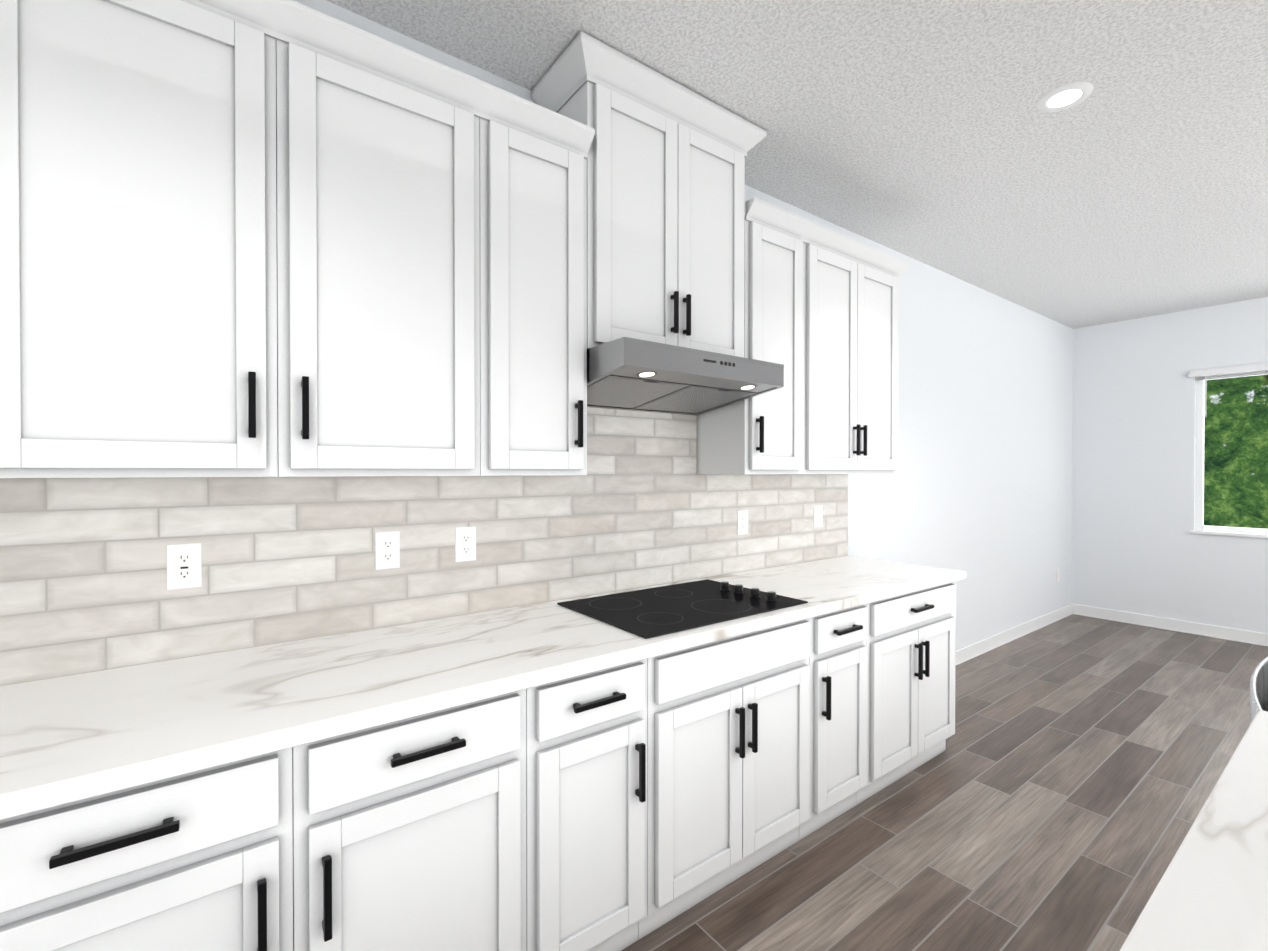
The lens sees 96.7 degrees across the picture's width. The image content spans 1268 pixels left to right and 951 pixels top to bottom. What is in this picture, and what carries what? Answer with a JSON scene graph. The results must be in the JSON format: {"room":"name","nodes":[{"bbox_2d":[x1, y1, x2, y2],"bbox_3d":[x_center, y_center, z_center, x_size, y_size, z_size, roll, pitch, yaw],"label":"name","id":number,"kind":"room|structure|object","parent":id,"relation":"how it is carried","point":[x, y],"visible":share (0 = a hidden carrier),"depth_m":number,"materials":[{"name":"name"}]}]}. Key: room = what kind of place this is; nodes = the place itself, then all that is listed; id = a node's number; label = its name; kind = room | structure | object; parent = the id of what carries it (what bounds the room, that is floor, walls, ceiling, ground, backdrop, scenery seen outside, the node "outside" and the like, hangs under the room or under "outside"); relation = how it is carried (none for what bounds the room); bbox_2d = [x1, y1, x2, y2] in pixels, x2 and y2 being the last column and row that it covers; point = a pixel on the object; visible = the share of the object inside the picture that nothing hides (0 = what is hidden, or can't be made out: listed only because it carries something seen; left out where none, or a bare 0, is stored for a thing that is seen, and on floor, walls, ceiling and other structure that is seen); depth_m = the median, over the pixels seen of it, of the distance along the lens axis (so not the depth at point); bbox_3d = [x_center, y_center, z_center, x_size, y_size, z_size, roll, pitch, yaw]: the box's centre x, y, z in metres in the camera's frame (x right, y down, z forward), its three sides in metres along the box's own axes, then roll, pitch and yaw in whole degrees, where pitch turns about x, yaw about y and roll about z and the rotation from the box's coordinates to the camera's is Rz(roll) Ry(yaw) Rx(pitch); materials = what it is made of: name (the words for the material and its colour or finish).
{"room":"kitchen","nodes":[
{"label":"kitchen","id":0,"kind":"room"},
{"bbox_2d":[294,0,1072,650],"bbox_3d":[0.220,-0.016,2.595,10.340,2.800,0.120,0,1,-36],"label":"wall","id":1,"kind":"structure","parent":0,"point":[976,486],"depth_m":4.24,"materials":[{"name":"white paint"}]},
{"bbox_2d":[0,0,491,477],"bbox_3d":[-0.938,-0.531,1.463,1.008,1.067,0.316,0,1,-36],"label":"upper cabinet","id":2,"kind":"object","parent":1,"relation":"attached to","point":[264,238],"depth_m":1.29,"materials":[{"name":"white paint"}]},
{"bbox_2d":[0,474,847,685],"bbox_3d":[-0.406,0.236,2.054,4.087,0.476,0.008,0,1,-36],"label":"tile backsplash","id":3,"kind":"structure","parent":1,"relation":"attached to","point":[83,575],"depth_m":1.69,"materials":[{"name":"beige tile"}]},
{"bbox_2d":[167,543,201,589],"bbox_3d":[-1.176,0.237,1.474,0.071,0.116,0.008,0,1,-36],"label":"outlet","id":4,"kind":"object","parent":3,"relation":"attached to","point":[184,565],"visible":1,"depth_m":1.47,"materials":[{"name":"white plastic"}]},
{"bbox_2d":[375,531,399,569],"bbox_3d":[-0.774,0.235,1.772,0.071,0.116,0.008,0,1,-36],"label":"outlet","id":5,"kind":"object","parent":3,"relation":"attached to","point":[387,550],"visible":1,"depth_m":1.77,"materials":[{"name":"white plastic"}]},
{"bbox_2d":[455,526,475,561],"bbox_3d":[-0.573,0.234,1.920,0.071,0.116,0.008,0,1,-36],"label":"outlet","id":6,"kind":"object","parent":3,"relation":"attached to","point":[465,543],"visible":1,"depth_m":1.92,"materials":[{"name":"white plastic"}]},
{"bbox_2d":[737,510,747,534],"bbox_3d":[0.529,0.228,2.735,0.071,0.116,0.008,0,1,-36],"label":"outlet","id":7,"kind":"object","parent":3,"relation":"attached to","point":[742,521],"visible":1,"depth_m":2.73,"materials":[{"name":"white plastic"}]},
{"bbox_2d":[814,506,821,526],"bbox_3d":[1.011,0.225,3.091,0.071,0.116,0.008,0,1,-36],"label":"outlet","id":8,"kind":"object","parent":3,"relation":"attached to","point":[817,516],"visible":1,"depth_m":3.08,"materials":[{"name":"white plastic"}]},
{"bbox_2d":[488,100,590,475],"bbox_3d":[-0.385,-0.534,1.871,0.366,1.067,0.316,0,1,-36],"label":"upper cabinet","id":9,"kind":"object","parent":1,"relation":"attached to","point":[537,172],"depth_m":1.75,"materials":[{"name":"white paint"}]},
{"bbox_2d":[587,407,696,474],"bbox_3d":[-0.023,-0.138,2.334,0.757,0.267,0.008,0,1,-36],"label":"backsplash panel","id":10,"kind":"object","parent":1,"relation":"attached to","point":[619,442],"visible":0.64,"depth_m":2.36,"materials":[{"name":"tile"}]},
{"bbox_2d":[531,31,766,357],"bbox_3d":[0.081,-0.916,2.187,0.882,0.981,0.357,0,1,-36],"label":"upper cabinet","id":11,"kind":"object","parent":1,"relation":"attached to","point":[666,210],"visible":0.83,"depth_m":2.02,"materials":[{"name":"white paint"}]},
{"bbox_2d":[587,337,783,415],"bbox_3d":[0.126,-0.346,2.130,0.751,0.157,0.491,0,1,-36],"label":"under-cabinet range hood","id":12,"kind":"object","parent":11,"relation":"attached to","point":[628,373],"visible":0.98,"depth_m":1.98,"materials":[{"name":"silver metal"}]},
{"bbox_2d":[697,197,910,473],"bbox_3d":[0.883,-0.569,2.788,1.239,1.122,0.347,0,1,-36],"label":"upper cabinet","id":13,"kind":"object","parent":1,"relation":"attached to","point":[820,313],"visible":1,"depth_m":2.56,"materials":[{"name":"white paint"}]},
{"bbox_2d":[955,604,1072,665],"bbox_3d":[2.785,1.320,4.415,3.824,0.100,0.016,0,1,-36],"label":"baseboard","id":14,"kind":"structure","parent":1,"relation":"attached to","point":[969,652],"depth_m":4.63,"materials":[{"name":"white wood"}]},
{"bbox_2d":[326,0,1267,328],"bbox_3d":[1.765,-1.430,0.493,10.340,0.060,5.320,0,1,-36],"label":"ceiling","id":15,"kind":"structure","parent":0,"point":[1130,186],"depth_m":2.21,"materials":[{"name":"white paint"}]},
{"bbox_2d":[1036,82,1093,112],"bbox_3d":[1.607,-1.409,2.104,0.170,0.007,0.170,0,1,-36],"label":"recessed light","id":16,"kind":"object","parent":15,"relation":"in","point":[1064,95],"visible":1,"depth_m":2.10,"materials":[{"name":"white plastic"}]},
{"bbox_2d":[622,614,1267,950],"bbox_3d":[1.765,1.430,0.515,10.340,0.060,5.320,0,1,-36],"label":"floor","id":17,"kind":"structure","parent":0,"point":[1054,795],"depth_m":2.28,"materials":[{"name":"brown wood"}]},
{"bbox_2d":[0,747,292,950],"bbox_3d":[-1.041,0.957,1.189,0.503,0.876,0.652,0,1,-36],"label":"base cabinet","id":18,"kind":"object","parent":17,"relation":"on","point":[200,860],"visible":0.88,"depth_m":0.98,"materials":[{"name":"white paint"}]},
{"bbox_2d":[292,689,525,950],"bbox_3d":[-0.635,0.954,1.488,0.503,0.876,0.652,0,1,-36],"label":"base cabinet","id":19,"kind":"object","parent":17,"relation":"on","point":[409,834],"visible":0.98,"depth_m":1.24,"materials":[{"name":"white paint"}]},
{"bbox_2d":[526,659,646,950],"bbox_3d":[-0.278,0.952,1.752,0.384,0.876,0.652,0,1,-36],"label":"base cabinet","id":20,"kind":"object","parent":17,"relation":"on","point":[586,812],"visible":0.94,"depth_m":1.51,"materials":[{"name":"white paint"}]},
{"bbox_2d":[638,618,809,939],"bbox_3d":[0.184,0.950,2.093,0.762,0.876,0.652,0,1,-36],"label":"base cabinet","id":21,"kind":"object","parent":17,"relation":"on","point":[728,737],"visible":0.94,"depth_m":1.81,"materials":[{"name":"white paint"}]},
{"bbox_2d":[0,556,965,819],"bbox_3d":[-0.216,0.495,1.798,4.106,0.038,0.646,0,1,-36],"label":"countertop","id":22,"kind":"structure","parent":21,"relation":"on","point":[74,738],"depth_m":1.31,"materials":[{"name":"white stone"}]},
{"bbox_2d":[557,579,807,638],"bbox_3d":[0.182,0.454,2.082,0.760,0.039,0.534,0,1,-36],"label":"glass cooktop","id":23,"kind":"object","parent":22,"relation":"in","point":[655,612],"visible":1,"depth_m":2.03,"materials":[{"name":"black glass"}]},
{"bbox_2d":[799,604,867,839],"bbox_3d":[0.644,0.947,2.433,0.379,0.876,0.652,0,1,-36],"label":"base cabinet","id":24,"kind":"object","parent":17,"relation":"on","point":[838,658],"visible":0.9,"depth_m":2.19,"materials":[{"name":"white paint"}]},
{"bbox_2d":[856,581,955,804],"bbox_3d":[1.114,0.944,2.780,0.789,0.876,0.652,0,1,-36],"label":"base cabinet","id":25,"kind":"object","parent":17,"relation":"on","point":[910,641],"visible":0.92,"depth_m":2.50,"materials":[{"name":"white paint"}]},
{"bbox_2d":[1120,657,1267,950],"bbox_3d":[0.978,0.727,0.280,4.600,1.348,1.146,0,1,-36],"label":"kitchen island","id":26,"kind":"object","parent":17,"relation":"on","point":[1210,892],"visible":1,"depth_m":0.69,"materials":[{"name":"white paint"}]},
{"bbox_2d":[1250,657,1267,723],"bbox_3d":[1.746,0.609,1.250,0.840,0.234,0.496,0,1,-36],"label":"faucet","id":27,"kind":"object","parent":26,"relation":"in","point":[1259,678],"depth_m":1.42,"materials":[{"name":"silver metal"}]},
{"bbox_2d":[1072,297,1267,633],"bbox_3d":[5.911,-0.023,3.492,0.120,2.800,5.200,0,1,-36],"label":"wall","id":28,"kind":"structure","parent":0,"point":[1138,547],"depth_m":5.06,"materials":[{"name":"white paint"}]},
{"bbox_2d":[1073,604,1267,645],"bbox_3d":[5.859,1.327,3.456,0.016,0.100,5.187,0,1,-36],"label":"baseboard","id":29,"kind":"structure","parent":28,"relation":"attached to","point":[1244,636],"depth_m":4.95,"materials":[{"name":"white wood"}]},
{"bbox_2d":[1189,362,1267,416],"bbox_3d":[5.358,-0.692,4.123,0.092,0.408,1.860,0,1,-36],"label":"blind headrail","id":30,"kind":"object","parent":28,"relation":"attached to","point":[1230,370],"visible":1,"depth_m":4.67,"materials":[{"name":"white plastic"}]},
{"bbox_2d":[1190,530,1267,537],"bbox_3d":[5.369,0.491,4.140,0.075,0.026,1.840,0,1,-36],"label":"window sill","id":31,"kind":"structure","parent":28,"relation":"attached to","point":[1230,533],"depth_m":4.68,"materials":[{"name":"white wood"}]},
{"bbox_2d":[1195,370,1267,533],"bbox_3d":[5.424,-0.198,4.175,0.060,1.360,1.800,0,1,-36],"label":"window","id":32,"kind":"structure","parent":28,"relation":"in","point":[1199,479],"depth_m":4.86,"materials":[{"name":"white plastic"}]},
{"label":"outside","id":33,"kind":"structure","parent":0,"visible":0},
{"bbox_2d":[1204,375,1267,528],"bbox_3d":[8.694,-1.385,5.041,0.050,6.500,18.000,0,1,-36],"label":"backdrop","id":34,"kind":"structure","parent":33,"point":[1236,458],"depth_m":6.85,"materials":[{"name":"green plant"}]}
]}

